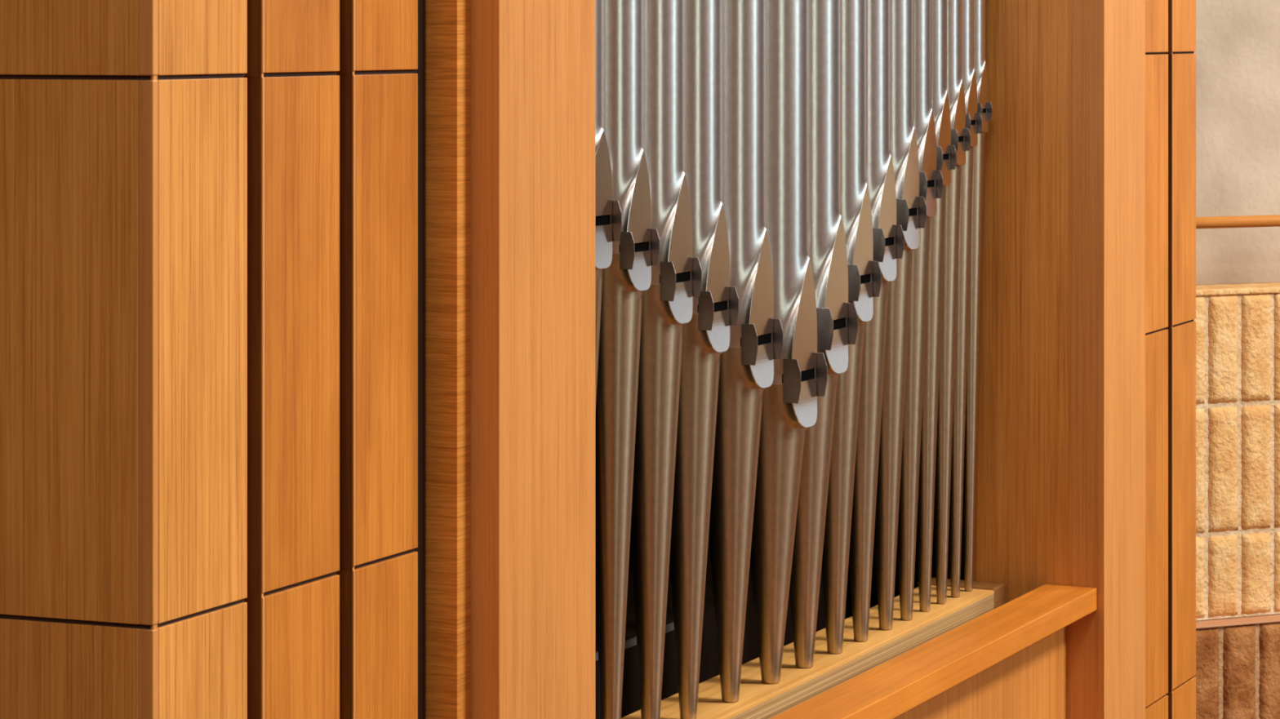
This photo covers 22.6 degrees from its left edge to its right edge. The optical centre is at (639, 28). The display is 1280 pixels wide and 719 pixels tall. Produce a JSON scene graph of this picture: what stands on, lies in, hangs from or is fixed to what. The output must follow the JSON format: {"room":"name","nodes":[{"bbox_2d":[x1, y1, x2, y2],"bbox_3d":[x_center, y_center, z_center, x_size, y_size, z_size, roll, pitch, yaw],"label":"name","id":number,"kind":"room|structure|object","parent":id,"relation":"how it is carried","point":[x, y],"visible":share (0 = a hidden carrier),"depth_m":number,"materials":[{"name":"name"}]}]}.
{"room":"auditorium","nodes":[
{"label":"auditorium","id":0,"kind":"room"},
{"bbox_2d":[628,540,709,572],"bbox_3d":[-0.518,0.300,3.566,0.029,2.900,2.974,0,0,26],"label":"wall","id":1,"kind":"structure","parent":0,"point":[630,568],"depth_m":4.58,"materials":[{"name":"black"}]},
{"bbox_2d":[595,544,846,718],"bbox_3d":[-0.126,0.869,4.040,0.223,0.203,1.520,0,0,26],"label":"back panel","id":2,"kind":"object","parent":1,"relation":"attached to","point":[709,665],"visible":0.12,"depth_m":4.23,"materials":[{"name":"black wood"}]},
{"bbox_2d":[1194,293,1279,620],"bbox_3d":[4.057,0.935,8.329,9.900,0.706,0.362,0,0,-23],"label":"wall","id":3,"kind":"structure","parent":0,"point":[1237,336],"depth_m":7.00,"materials":[{"name":"brick"}]},
{"bbox_2d":[1195,282,1279,296],"bbox_3d":[4.056,0.575,8.331,9.900,0.012,0.358,0,0,-23],"label":"trim","id":4,"kind":"structure","parent":3,"relation":"attached to","point":[1260,287],"depth_m":7.02,"materials":[{"name":"brick"}]},
{"bbox_2d":[1194,0,1279,284],"bbox_3d":[3.833,-1.536,8.865,9.900,4.208,1.300,0,0,-23],"label":"wall","id":5,"kind":"structure","parent":0,"point":[1237,51],"depth_m":7.13,"materials":[{"name":"paint"}]},
{"bbox_2d":[1195,214,1279,229],"bbox_3d":[2.401,0.425,7.493,6.100,0.037,0.213,0,0,-23],"label":"handrail","id":6,"kind":"object","parent":5,"relation":"attached to","point":[1246,221],"visible":0.02,"depth_m":6.92,"materials":[{"name":"brown wood"}]},
{"bbox_2d":[1194,613,1279,718],"bbox_3d":[4.067,1.522,8.306,9.900,0.457,0.412,0,0,-23],"label":"wall","id":7,"kind":"structure","parent":0,"point":[1237,675],"depth_m":6.93,"materials":[{"name":"brown brick"}]},
{"bbox_2d":[1195,614,1279,628],"bbox_3d":[4.133,1.291,8.146,9.900,0.004,0.058,0,0,-23],"label":"trim","id":8,"kind":"structure","parent":7,"relation":"attached to","point":[1273,618],"depth_m":6.96,"materials":[{"name":"brown wood"}]},
{"bbox_3d":[2.892,1.800,4.156,11.600,0.100,18.000,0,0,26],"label":"floor","id":9,"kind":"structure","parent":0,"visible":0},
{"bbox_2d":[414,0,425,718],"bbox_3d":[-0.245,0.270,2.961,0.096,2.840,0.020,0,0,26],"label":"metal strip","id":10,"kind":"object","parent":9,"relation":"on","point":[420,71],"visible":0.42,"depth_m":2.94,"materials":[{"name":"black"}]},
{"bbox_2d":[425,0,471,718],"bbox_3d":[-0.228,0.270,2.986,0.146,2.840,0.026,0,0,26],"label":"trim","id":11,"kind":"structure","parent":9,"relation":"on","point":[447,22],"depth_m":2.95,"materials":[{"name":"brown wood"}]},
{"bbox_2d":[471,0,595,718],"bbox_3d":[-0.244,0.270,3.120,0.350,2.840,0.200,0,0,26],"label":"pillar","id":12,"kind":"structure","parent":9,"relation":"on","point":[533,61],"depth_m":3.01,"materials":[{"name":"brown wood"}]},
{"bbox_2d":[621,585,994,718],"bbox_3d":[0.119,0.831,3.938,0.109,0.036,1.586,0,0,26],"label":"board","id":13,"kind":"object","parent":12,"relation":"attached to","point":[757,700],"visible":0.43,"depth_m":4.13,"materials":[{"name":"brown wood"}]},
{"bbox_2d":[595,0,622,414],"bbox_3d":[-0.075,0.151,3.474,0.089,1.322,0.082,0,0,26],"label":"pipe","id":14,"kind":"object","parent":13,"relation":"on","point":[608,214],"visible":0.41,"depth_m":3.46,"materials":[{"name":"metal"}]},
{"bbox_2d":[595,0,659,718],"bbox_3d":[-0.029,0.127,3.570,0.083,1.370,0.076,0,0,26],"label":"pipe","id":15,"kind":"object","parent":13,"relation":"on","point":[628,274],"visible":0.63,"depth_m":3.55,"materials":[{"name":"metal"}]},
{"bbox_2d":[630,0,702,718],"bbox_3d":[0.015,0.103,3.661,0.089,1.418,0.082,0,0,26],"label":"pipe","id":16,"kind":"object","parent":13,"relation":"on","point":[668,302],"visible":0.7,"depth_m":3.64,"materials":[{"name":"metal"}]},
{"bbox_2d":[669,0,738,718],"bbox_3d":[0.060,0.079,3.754,0.091,1.466,0.084,0,0,26],"label":"pipe","id":17,"kind":"object","parent":13,"relation":"on","point":[706,335],"visible":0.67,"depth_m":3.73,"materials":[{"name":"metal"}]},
{"bbox_2d":[708,0,782,702],"bbox_3d":[0.113,0.055,3.862,0.098,1.514,0.090,0,0,26],"label":"pipe","id":18,"kind":"object","parent":13,"relation":"on","point":[747,366],"visible":0.83,"depth_m":3.83,"materials":[{"name":"metal"}]},
{"bbox_2d":[750,0,827,684],"bbox_3d":[0.166,0.031,3.973,0.108,1.562,0.099,0,0,26],"label":"pipe","id":19,"kind":"object","parent":13,"relation":"on","point":[789,405],"visible":0.73,"depth_m":3.94,"materials":[{"name":"metal"}]},
{"bbox_2d":[789,0,857,668],"bbox_3d":[0.213,0.055,4.069,0.105,1.514,0.097,0,0,26],"label":"pipe","id":20,"kind":"object","parent":13,"relation":"on","point":[837,317],"visible":0.59,"depth_m":4.04,"materials":[{"name":"metal"}]},
{"bbox_2d":[821,0,881,653],"bbox_3d":[0.257,0.079,4.162,0.094,1.466,0.086,0,0,26],"label":"pipe","id":21,"kind":"object","parent":13,"relation":"on","point":[864,274],"visible":0.6,"depth_m":4.14,"materials":[{"name":"metal"}]},
{"bbox_2d":[848,0,904,641],"bbox_3d":[0.296,0.103,4.244,0.089,1.418,0.082,0,0,26],"label":"pipe","id":22,"kind":"object","parent":13,"relation":"on","point":[888,237],"visible":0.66,"depth_m":4.22,"materials":[{"name":"metal"}]},
{"bbox_2d":[874,0,926,630],"bbox_3d":[0.335,0.127,4.325,0.085,1.370,0.079,0,0,26],"label":"pipe","id":23,"kind":"object","parent":13,"relation":"on","point":[911,208],"visible":0.59,"depth_m":4.30,"materials":[{"name":"metal"}]},
{"bbox_2d":[897,0,942,620],"bbox_3d":[0.369,0.151,4.395,0.078,1.322,0.072,0,0,26],"label":"pipe","id":24,"kind":"object","parent":13,"relation":"on","point":[931,179],"visible":0.58,"depth_m":4.38,"materials":[{"name":"metal"}]},
{"bbox_2d":[916,0,956,612],"bbox_3d":[0.400,0.175,4.460,0.068,1.274,0.063,0,0,26],"label":"pipe","id":25,"kind":"object","parent":13,"relation":"on","point":[946,153],"visible":0.59,"depth_m":4.44,"materials":[{"name":"metal"}]},
{"bbox_2d":[933,0,970,604],"bbox_3d":[0.428,0.199,4.520,0.064,1.226,0.059,0,0,26],"label":"pipe","id":26,"kind":"object","parent":13,"relation":"on","point":[960,135],"visible":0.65,"depth_m":4.51,"materials":[{"name":"metal"}]},
{"bbox_2d":[948,0,982,597],"bbox_3d":[0.453,0.223,4.571,0.059,1.178,0.055,0,0,26],"label":"pipe","id":27,"kind":"object","parent":13,"relation":"on","point":[973,118],"visible":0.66,"depth_m":4.56,"materials":[{"name":"metal"}]},
{"bbox_2d":[962,0,992,591],"bbox_3d":[0.476,0.247,4.621,0.054,1.130,0.050,0,0,26],"label":"pipe","id":28,"kind":"object","parent":13,"relation":"on","point":[984,108],"visible":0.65,"depth_m":4.61,"materials":[{"name":"metal"}]},
{"bbox_2d":[769,584,1097,718],"bbox_3d":[0.268,0.823,3.894,0.078,0.032,1.639,0,0,26],"label":"rail","id":29,"kind":"object","parent":12,"relation":"attached to","point":[894,687],"visible":1,"depth_m":4.13,"materials":[{"name":"brown wood"}]},
{"bbox_2d":[893,626,1066,718],"bbox_3d":[0.254,1.264,3.901,0.018,0.851,1.638,0,0,26],"label":"panel","id":30,"kind":"object","parent":12,"relation":"attached to","point":[1030,683],"visible":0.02,"depth_m":4.43,"materials":[{"name":"brown wood"}]},
{"bbox_2d":[846,0,1145,718],"bbox_3d":[0.443,0.270,4.832,0.600,2.840,0.204,0,0,26],"label":"pillar","id":31,"kind":"structure","parent":9,"relation":"on","point":[1060,494],"depth_m":4.66,"materials":[{"name":"brown wood"}]},
{"bbox_2d":[917,577,1005,608],"bbox_3d":[0.470,0.837,4.678,0.119,0.052,0.051,0,0,26],"label":"cleat","id":32,"kind":"object","parent":31,"relation":"attached to","point":[999,588],"visible":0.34,"depth_m":4.66,"materials":[{"name":"brown wood"}]},
{"bbox_3d":[-0.302,0.270,2.817,0.019,2.840,0.285,0,0,26],"label":"board","id":33,"kind":"object","parent":9,"relation":"on","visible":0},
{"bbox_2d":[244,574,339,718],"bbox_3d":[-0.304,0.770,2.754,0.030,0.583,0.126,0,0,26],"label":"panel","id":34,"kind":"object","parent":33,"relation":"attached to","point":[293,633],"visible":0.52,"depth_m":2.74,"materials":[{"name":"orange wood"}]},
{"bbox_2d":[244,0,339,77],"bbox_3d":[-0.304,-0.554,2.754,0.030,1.191,0.126,0,0,26],"label":"panel","id":35,"kind":"object","parent":33,"relation":"attached to","point":[286,37],"visible":0.73,"depth_m":2.73,"materials":[{"name":"orange wood"}]},
{"bbox_2d":[246,75,339,597],"bbox_3d":[-0.304,0.260,2.754,0.030,0.438,0.126,0,0,26],"label":"panel","id":36,"kind":"object","parent":33,"relation":"attached to","point":[293,122],"visible":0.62,"depth_m":2.73,"materials":[{"name":"orange wood"}]},
{"bbox_2d":[336,551,417,718],"bbox_3d":[-0.241,0.770,2.883,0.030,0.583,0.115,0,0,26],"label":"panel","id":37,"kind":"object","parent":33,"relation":"attached to","point":[379,601],"visible":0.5,"depth_m":2.87,"materials":[{"name":"orange wood"}]},
{"bbox_2d":[336,0,417,75],"bbox_3d":[-0.241,-0.554,2.883,0.030,1.191,0.115,0,0,26],"label":"panel","id":38,"kind":"object","parent":33,"relation":"attached to","point":[377,37],"visible":0.71,"depth_m":2.86,"materials":[{"name":"orange wood"}]},
{"bbox_2d":[338,73,417,570],"bbox_3d":[-0.241,0.260,2.883,0.030,0.438,0.115,0,0,26],"label":"panel","id":39,"kind":"object","parent":33,"relation":"attached to","point":[379,113],"visible":0.68,"depth_m":2.86,"materials":[{"name":"orange wood"}]},
{"bbox_3d":[0.768,0.270,5.035,0.019,2.840,0.484,0,0,26],"label":"board","id":40,"kind":"object","parent":9,"relation":"on","visible":0},
{"bbox_2d":[1145,695,1168,718],"bbox_3d":[0.757,1.376,4.953,0.030,0.629,0.327,0,0,26],"label":"panel","id":41,"kind":"object","parent":40,"relation":"attached to","point":[1158,709],"visible":0.41,"depth_m":5.05,"materials":[{"name":"orange wood"}]},
{"bbox_2d":[1145,328,1168,708],"bbox_3d":[0.757,0.770,4.953,0.030,0.583,0.327,0,0,26],"label":"panel","id":42,"kind":"object","parent":40,"relation":"attached to","point":[1156,343],"visible":0.3,"depth_m":5.03,"materials":[{"name":"orange wood"}]},
{"bbox_2d":[1145,54,1168,335],"bbox_3d":[0.757,0.260,4.953,0.030,0.438,0.327,0,0,26],"label":"panel","id":43,"kind":"object","parent":40,"relation":"attached to","point":[1156,65],"visible":0.13,"depth_m":5.03,"materials":[{"name":"orange wood"}]},
{"bbox_2d":[1145,0,1168,54],"bbox_3d":[0.757,-0.554,4.953,0.030,1.191,0.327,0,0,26],"label":"panel","id":44,"kind":"object","parent":40,"relation":"attached to","point":[1156,11],"visible":0.21,"depth_m":5.04,"materials":[{"name":"orange wood"}]},
{"bbox_2d":[1165,676,1195,718],"bbox_3d":[0.867,1.376,5.183,0.030,0.629,0.136,0,0,26],"label":"panel","id":45,"kind":"object","parent":40,"relation":"attached to","point":[1182,700],"visible":0.5,"depth_m":5.17,"materials":[{"name":"orange wood"}]},
{"bbox_2d":[1165,320,1195,692],"bbox_3d":[0.867,0.770,5.183,0.030,0.583,0.136,0,0,26],"label":"panel","id":46,"kind":"object","parent":40,"relation":"attached to","point":[1181,338],"visible":0.59,"depth_m":5.17,"materials":[{"name":"orange wood"}]},
{"bbox_2d":[1165,53,1195,328],"bbox_3d":[0.867,0.260,5.183,0.030,0.438,0.136,0,0,26],"label":"panel","id":47,"kind":"object","parent":40,"relation":"attached to","point":[1181,67],"visible":0.62,"depth_m":5.17,"materials":[{"name":"orange wood"}]},
{"bbox_2d":[1165,0,1195,54],"bbox_3d":[0.867,-0.554,5.183,0.030,1.191,0.136,0,0,26],"label":"panel","id":48,"kind":"object","parent":40,"relation":"attached to","point":[1181,13],"visible":0.67,"depth_m":5.16,"materials":[{"name":"orange wood"}]},
{"bbox_3d":[-0.554,1.376,2.682,0.418,0.629,0.176,0,0,26],"label":"panel","id":49,"kind":"object","parent":9,"relation":"on","visible":0},
{"bbox_2d":[0,602,247,718],"bbox_3d":[-0.554,0.770,2.682,0.418,0.583,0.176,0,0,26],"label":"panel","id":50,"kind":"object","parent":49,"relation":"on","point":[196,667],"visible":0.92,"depth_m":2.58,"materials":[{"name":"brown wood"}]},
{"bbox_2d":[0,77,247,629],"bbox_3d":[-0.554,0.260,2.682,0.418,0.438,0.176,0,0,26],"label":"panel","id":51,"kind":"object","parent":50,"relation":"on","point":[123,203],"visible":0.98,"depth_m":2.58,"materials":[{"name":"brown wood"}]},
{"bbox_2d":[0,0,247,79],"bbox_3d":[-0.554,-0.554,2.682,0.418,1.191,0.176,0,0,26],"label":"panel","id":52,"kind":"object","parent":51,"relation":"on","point":[40,39],"visible":1,"depth_m":2.58,"materials":[{"name":"brown wood"}]}
]}

